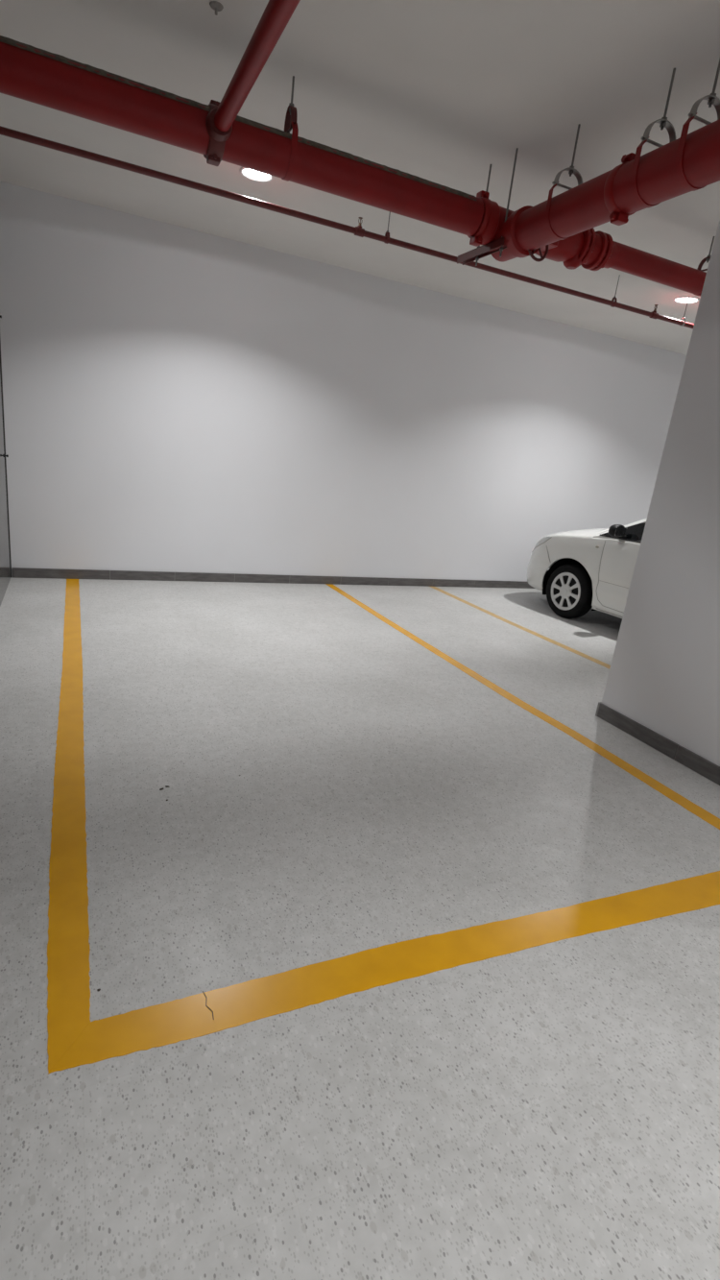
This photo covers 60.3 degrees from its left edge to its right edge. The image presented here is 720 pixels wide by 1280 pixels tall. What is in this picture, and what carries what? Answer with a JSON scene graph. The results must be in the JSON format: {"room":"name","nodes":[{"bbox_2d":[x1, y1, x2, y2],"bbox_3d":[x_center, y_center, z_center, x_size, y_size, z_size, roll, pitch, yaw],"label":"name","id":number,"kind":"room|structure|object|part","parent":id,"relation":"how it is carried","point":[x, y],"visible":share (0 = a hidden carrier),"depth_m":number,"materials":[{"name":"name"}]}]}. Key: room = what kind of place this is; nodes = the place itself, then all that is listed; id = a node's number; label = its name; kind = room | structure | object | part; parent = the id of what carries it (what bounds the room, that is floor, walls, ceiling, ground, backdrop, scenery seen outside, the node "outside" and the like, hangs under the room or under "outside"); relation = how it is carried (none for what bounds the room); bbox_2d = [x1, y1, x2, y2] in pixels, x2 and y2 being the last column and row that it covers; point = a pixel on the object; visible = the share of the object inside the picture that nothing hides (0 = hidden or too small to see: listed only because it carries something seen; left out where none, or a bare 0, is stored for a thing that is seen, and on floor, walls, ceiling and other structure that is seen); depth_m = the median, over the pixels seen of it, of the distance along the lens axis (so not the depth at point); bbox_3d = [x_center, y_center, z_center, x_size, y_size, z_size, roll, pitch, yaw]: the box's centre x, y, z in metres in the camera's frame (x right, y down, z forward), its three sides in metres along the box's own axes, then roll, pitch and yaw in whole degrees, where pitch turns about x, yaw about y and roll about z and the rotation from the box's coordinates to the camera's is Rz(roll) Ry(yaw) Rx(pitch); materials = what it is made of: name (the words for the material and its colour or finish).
{"room":"parking garage","nodes":[
{"label":"parking garage","id":0,"kind":"room"},
{"bbox_2d":[0,360,11,605],"bbox_3d":[-0.643,-0.169,-0.129,0.200,3.250,12.800,-1,18,-25],"label":"wall","id":1,"kind":"structure","parent":0,"point":[5,559],"depth_m":5.35,"materials":[{"name":"paint"}]},
{"bbox_2d":[0,340,11,576],"bbox_3d":[-3.126,-2.141,5.425,0.006,3.250,0.012,-1,18,-25],"label":"trim","id":2,"kind":"structure","parent":1,"relation":"attached to","point":[0,341],"depth_m":5.56,"materials":[{"name":"grey"}]},
{"bbox_2d":[0,181,686,581],"bbox_3d":[2.612,-2.287,8.178,13.135,3.250,0.200,-1,18,-25],"label":"wall","id":3,"kind":"structure","parent":0,"point":[176,398],"depth_m":6.46,"materials":[{"name":"white paint"}]},
{"bbox_2d":[12,567,534,588],"bbox_3d":[2.473,-0.752,8.536,12.705,0.094,0.016,-1,18,-25],"label":"baseboard","id":4,"kind":"structure","parent":3,"relation":"attached to","point":[17,572],"depth_m":6.81,"materials":[{"name":"grey ceramic"}]},
{"bbox_2d":[0,577,719,1279],"bbox_3d":[4.995,1.326,3.157,13.135,0.200,13.000,-1,18,-25],"label":"floor","id":5,"kind":"structure","parent":0,"point":[549,1111],"depth_m":1.97,"materials":[{"name":"concrete"}]},
{"bbox_2d":[47,579,90,1072],"bbox_3d":[-1.768,0.218,3.803,0.127,0.001,5.320,-1,18,-24],"label":"painted line","id":6,"kind":"object","parent":5,"relation":"on","point":[68,1002],"visible":1,"depth_m":2.17,"materials":[{"name":"yellow paint"}]},
{"bbox_2d":[48,870,719,1074],"bbox_3d":[0.684,1.002,2.173,3.174,0.001,0.166,0,18,-23],"label":"painted line","id":7,"kind":"object","parent":5,"relation":"on","point":[233,1005],"visible":1,"depth_m":1.89,"materials":[{"name":"yellow paint"}]},
{"bbox_2d":[202,990,214,1019],"bbox_3d":[-0.420,1.009,1.713,0.012,0.002,0.101,-4,20,-32],"label":"crack","id":8,"kind":"object","parent":7,"relation":"on","point":[203,991],"visible":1,"depth_m":1.71,"materials":[{"name":"brown"}]},
{"bbox_2d":[430,586,610,668],"bbox_3d":[1.940,0.092,5.687,0.108,0.001,4.984,-1,19,-26],"label":"painted line","id":9,"kind":"object","parent":5,"relation":"on","point":[596,661],"visible":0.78,"depth_m":6.18,"materials":[{"name":"yellow paint"}]},
{"bbox_2d":[325,583,719,829],"bbox_3d":[0.732,0.157,4.994,0.126,0.001,5.244,-1,19,-26],"label":"painted line","id":10,"kind":"object","parent":5,"relation":"on","point":[704,814],"visible":1,"depth_m":3.88,"materials":[{"name":"yellow paint"}]},
{"bbox_2d":[527,518,646,618],"bbox_3d":[3.667,-0.611,6.135,1.980,1.474,4.485,-3,19,-30],"label":"car","id":11,"kind":"object","parent":5,"relation":"on","point":[589,568],"visible":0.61,"depth_m":6.66,"materials":[{"name":"white paint"}]},
{"bbox_2d":[551,528,606,534],"bbox_3d":[2.894,-1.232,7.389,1.424,0.336,0.806,-3,19,-30],"label":"hood","id":12,"kind":"object","parent":11,"relation":"attached to","point":[583,531],"depth_m":6.88,"materials":[{"name":"white paint"}]},
{"bbox_2d":[608,524,625,537],"bbox_3d":[2.559,-1.093,6.205,0.190,0.136,0.109,-3,19,-30],"label":"mirror","id":13,"kind":"object","parent":11,"relation":"attached to","point":[615,530],"depth_m":6.15,"materials":[{"name":"black plastic"}]},
{"bbox_3d":[2.766,-0.556,6.062,0.042,0.733,1.088,-3,19,-30],"label":"door","id":14,"kind":"part","parent":11,"relation":"part of","materials":[{"name":"white paint"}]},
{"bbox_2d":[614,527,627,536],"bbox_3d":[2.587,-1.075,6.159,0.150,0.092,0.005,-3,19,-30],"label":"mirror glass","id":15,"kind":"object","parent":11,"relation":"attached to","point":[618,531],"depth_m":6.15,"materials":[{"name":"black mirror"}]},
{"bbox_3d":[3.129,-0.742,5.492,0.031,0.053,2.481,-3,19,-30],"label":"window trim","id":16,"kind":"part","parent":11,"relation":"part of","materials":[{"name":"black plastic"}]},
{"bbox_2d":[0,0,719,355],"bbox_3d":[5.386,-1.956,2.167,13.135,0.200,13.000,-1,18,-25],"label":"ceiling","id":17,"kind":"structure","parent":0,"point":[443,92],"depth_m":3.28,"materials":[{"name":"paint"}]},
{"bbox_2d":[209,0,223,15],"bbox_3d":[-0.616,-2.699,2.658,0.060,0.030,0.060,-1,18,-25],"label":"plug","id":18,"kind":"object","parent":17,"relation":"attached to","point":[216,6],"visible":1,"depth_m":2.65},
{"bbox_2d":[239,167,274,182],"bbox_3d":[-0.711,-3.209,4.276,0.238,0.010,0.238,-1,18,-25],"label":"recessed light","id":19,"kind":"object","parent":17,"relation":"in","point":[250,174],"visible":0.7,"depth_m":4.29,"materials":[{"name":"white plastic"}]},
{"bbox_2d":[281,75,298,181],"bbox_3d":[-0.356,-2.603,3.161,0.032,0.442,0.196,-1,18,-25],"label":"hanger","id":20,"kind":"object","parent":17,"relation":"hanging from","point":[291,117],"visible":0.73,"depth_m":3.12,"materials":[{"name":"red paint"}]},
{"bbox_2d":[0,35,492,246],"bbox_3d":[-0.528,-2.478,3.107,2.798,0.271,0.250,-1,18,-25],"label":"pipe","id":21,"kind":"object","parent":20,"relation":"hanging from","point":[30,73],"visible":0.93,"depth_m":3.00,"materials":[{"name":"red metal"}]},
{"bbox_2d":[214,0,300,131],"bbox_3d":[1.259,-0.983,-1.159,0.080,0.080,9.554,-1,18,-25],"label":"pipe","id":22,"kind":"object","parent":21,"relation":"attached to","point":[277,13],"visible":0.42,"depth_m":2.36,"materials":[{"name":"red metal"}]},
{"bbox_3d":[-0.340,-2.738,3.121,0.026,0.159,0.022,-1,18,-25],"label":"threaded rod","id":23,"kind":"part","parent":20,"relation":"part of","materials":[{"name":"silver metal"}]},
{"bbox_2d":[384,212,390,243],"bbox_3d":[0.211,-3.054,4.553,0.022,0.254,0.048,-1,18,-25],"label":"clip","id":24,"kind":"object","parent":17,"relation":"hanging from","point":[387,233],"visible":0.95,"depth_m":4.56,"materials":[{"name":"red paint"}]},
{"bbox_2d":[0,125,694,328],"bbox_3d":[3.539,-3.026,6.119,12.725,0.062,0.053,-1,18,-25],"label":"pipe","id":25,"kind":"object","parent":24,"relation":"hanging from","point":[357,230],"visible":0.99,"depth_m":4.28,"materials":[{"name":"red metal"}]},
{"bbox_2d":[457,147,518,265],"bbox_3d":[0.782,-2.602,3.787,0.048,0.545,0.500,-1,18,-25],"label":"hanger","id":26,"kind":"object","parent":17,"relation":"hanging from","point":[483,251],"visible":0.88,"depth_m":3.77,"materials":[{"name":"red paint"}]},
{"bbox_3d":[0.762,-2.618,3.830,0.026,0.545,0.022,-1,18,-25],"label":"threaded rod","id":27,"kind":"part","parent":26,"relation":"part of","materials":[{"name":"silver metal"}]},
{"bbox_3d":[0.865,-2.539,3.610,0.026,0.545,0.022,-1,18,-25],"label":"threaded rod","id":28,"kind":"part","parent":26,"relation":"part of","materials":[{"name":"silver metal"}]},
{"bbox_2d":[545,123,582,240],"bbox_3d":[1.110,-2.427,3.295,0.213,0.522,0.034,-1,18,-25],"label":"hanger","id":29,"kind":"object","parent":17,"relation":"hanging from","point":[570,169],"visible":0.69,"depth_m":3.28,"materials":[{"name":"red paint"}]},
{"bbox_3d":[1.127,-2.566,3.253,0.026,0.230,0.022,-1,18,-25],"label":"threaded rod","id":30,"kind":"part","parent":29,"relation":"part of","materials":[{"name":"silver metal"}]},
{"bbox_2d":[514,119,719,250],"bbox_3d":[2.808,-0.932,-0.453,0.217,0.276,9.590,-1,18,-24],"label":"pipe","id":31,"kind":"object","parent":29,"relation":"hanging from","point":[605,198],"visible":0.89,"depth_m":2.89,"materials":[{"name":"red metal"}]},
{"bbox_2d":[480,200,538,262],"bbox_3d":[0.900,-2.446,3.727,0.380,0.296,0.358,-1,18,-25],"label":"pipe tee","id":32,"kind":"object","parent":31,"relation":"attached to","point":[496,227],"visible":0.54,"depth_m":3.64,"materials":[{"name":"red paint"}]},
{"bbox_2d":[611,274,620,307],"bbox_3d":[2.272,-3.095,5.503,0.022,0.254,0.048,-1,18,-25],"label":"clip","id":33,"kind":"object","parent":17,"relation":"hanging from","point":[615,297],"visible":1,"depth_m":5.51,"materials":[{"name":"red paint"}]},
{"bbox_2d":[630,68,676,207],"bbox_3d":[1.343,-2.244,2.779,0.213,0.522,0.034,-1,18,-25],"label":"hanger","id":34,"kind":"object","parent":17,"relation":"hanging from","point":[664,122],"visible":0.77,"depth_m":2.77,"materials":[{"name":"red paint"}]},
{"bbox_3d":[1.360,-2.385,2.736,0.026,0.225,0.022,-1,18,-25],"label":"threaded rod","id":35,"kind":"part","parent":34,"relation":"part of","materials":[{"name":"silver metal"}]},
{"bbox_2d":[680,297,689,326],"bbox_3d":[3.081,-3.111,5.875,0.022,0.254,0.048,-1,18,-25],"label":"clip","id":36,"kind":"object","parent":17,"relation":"hanging from","point":[683,318],"visible":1,"depth_m":5.88,"materials":[{"name":"metal"}]},
{"bbox_2d":[673,296,700,303],"bbox_3d":[3.126,-3.253,5.938,0.238,0.010,0.238,-1,18,-25],"label":"recessed light","id":37,"kind":"object","parent":17,"relation":"in","point":[681,300],"visible":0.95,"depth_m":5.93,"materials":[{"name":"white plastic"}]},
{"bbox_2d":[676,58,719,191],"bbox_3d":[1.439,-2.168,2.567,0.213,0.522,0.034,-1,18,-25],"label":"hanger","id":38,"kind":"object","parent":17,"relation":"hanging from","point":[712,99],"visible":0.83,"depth_m":2.56,"materials":[{"name":"red paint"}]},
{"bbox_3d":[1.456,-2.307,2.525,0.026,0.230,0.022,-1,18,-25],"label":"threaded rod","id":39,"kind":"part","parent":38,"relation":"part of","materials":[{"name":"silver metal"}]},
{"bbox_2d":[693,236,714,296],"bbox_3d":[2.494,-2.688,4.464,0.032,0.380,0.151,-1,18,-25],"label":"hanger","id":40,"kind":"object","parent":17,"relation":"hanging from","point":[708,257],"visible":0.38,"depth_m":4.46,"materials":[{"name":"red paint"}]},
{"bbox_2d":[610,241,706,294],"bbox_3d":[5.692,-2.642,5.975,8.950,0.144,0.144,-1,18,-25],"label":"pipe","id":41,"kind":"object","parent":40,"relation":"hanging from","point":[631,260],"visible":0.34,"depth_m":4.25,"materials":[{"name":"red metal"}]},
{"bbox_2d":[528,227,620,270],"bbox_3d":[1.264,-2.476,3.935,0.925,0.361,0.324,-6,21,-37],"label":"valve","id":42,"kind":"object","parent":41,"relation":"attached to","point":[594,251],"visible":0.72,"depth_m":3.96,"materials":[{"name":"red paint"}]},
{"bbox_3d":[2.507,-2.791,4.433,0.026,0.165,0.022,-1,18,-25],"label":"threaded rod","id":43,"kind":"part","parent":40,"relation":"part of","materials":[{"name":"silver metal"}]},
{"bbox_2d":[602,219,719,766],"bbox_3d":[2.575,-0.689,2.866,0.720,3.250,2.290,-1,18,-25],"label":"wall","id":44,"kind":"structure","parent":0,"point":[664,676],"depth_m":3.56,"materials":[{"name":"white paint"}]},
{"bbox_2d":[595,701,602,716],"bbox_3d":[1.931,0.457,4.313,0.750,0.094,0.016,-1,18,-25],"label":"baseboard","id":45,"kind":"structure","parent":44,"relation":"attached to","point":[598,705],"depth_m":4.15,"materials":[{"name":"grey ceramic"}]},
{"bbox_2d":[597,702,719,785],"bbox_3d":[2.062,0.819,3.165,0.016,0.094,2.290,-1,18,-25],"label":"baseboard","id":46,"kind":"structure","parent":44,"relation":"attached to","point":[710,770],"depth_m":3.70,"materials":[{"name":"dark grey paint"}]}
]}

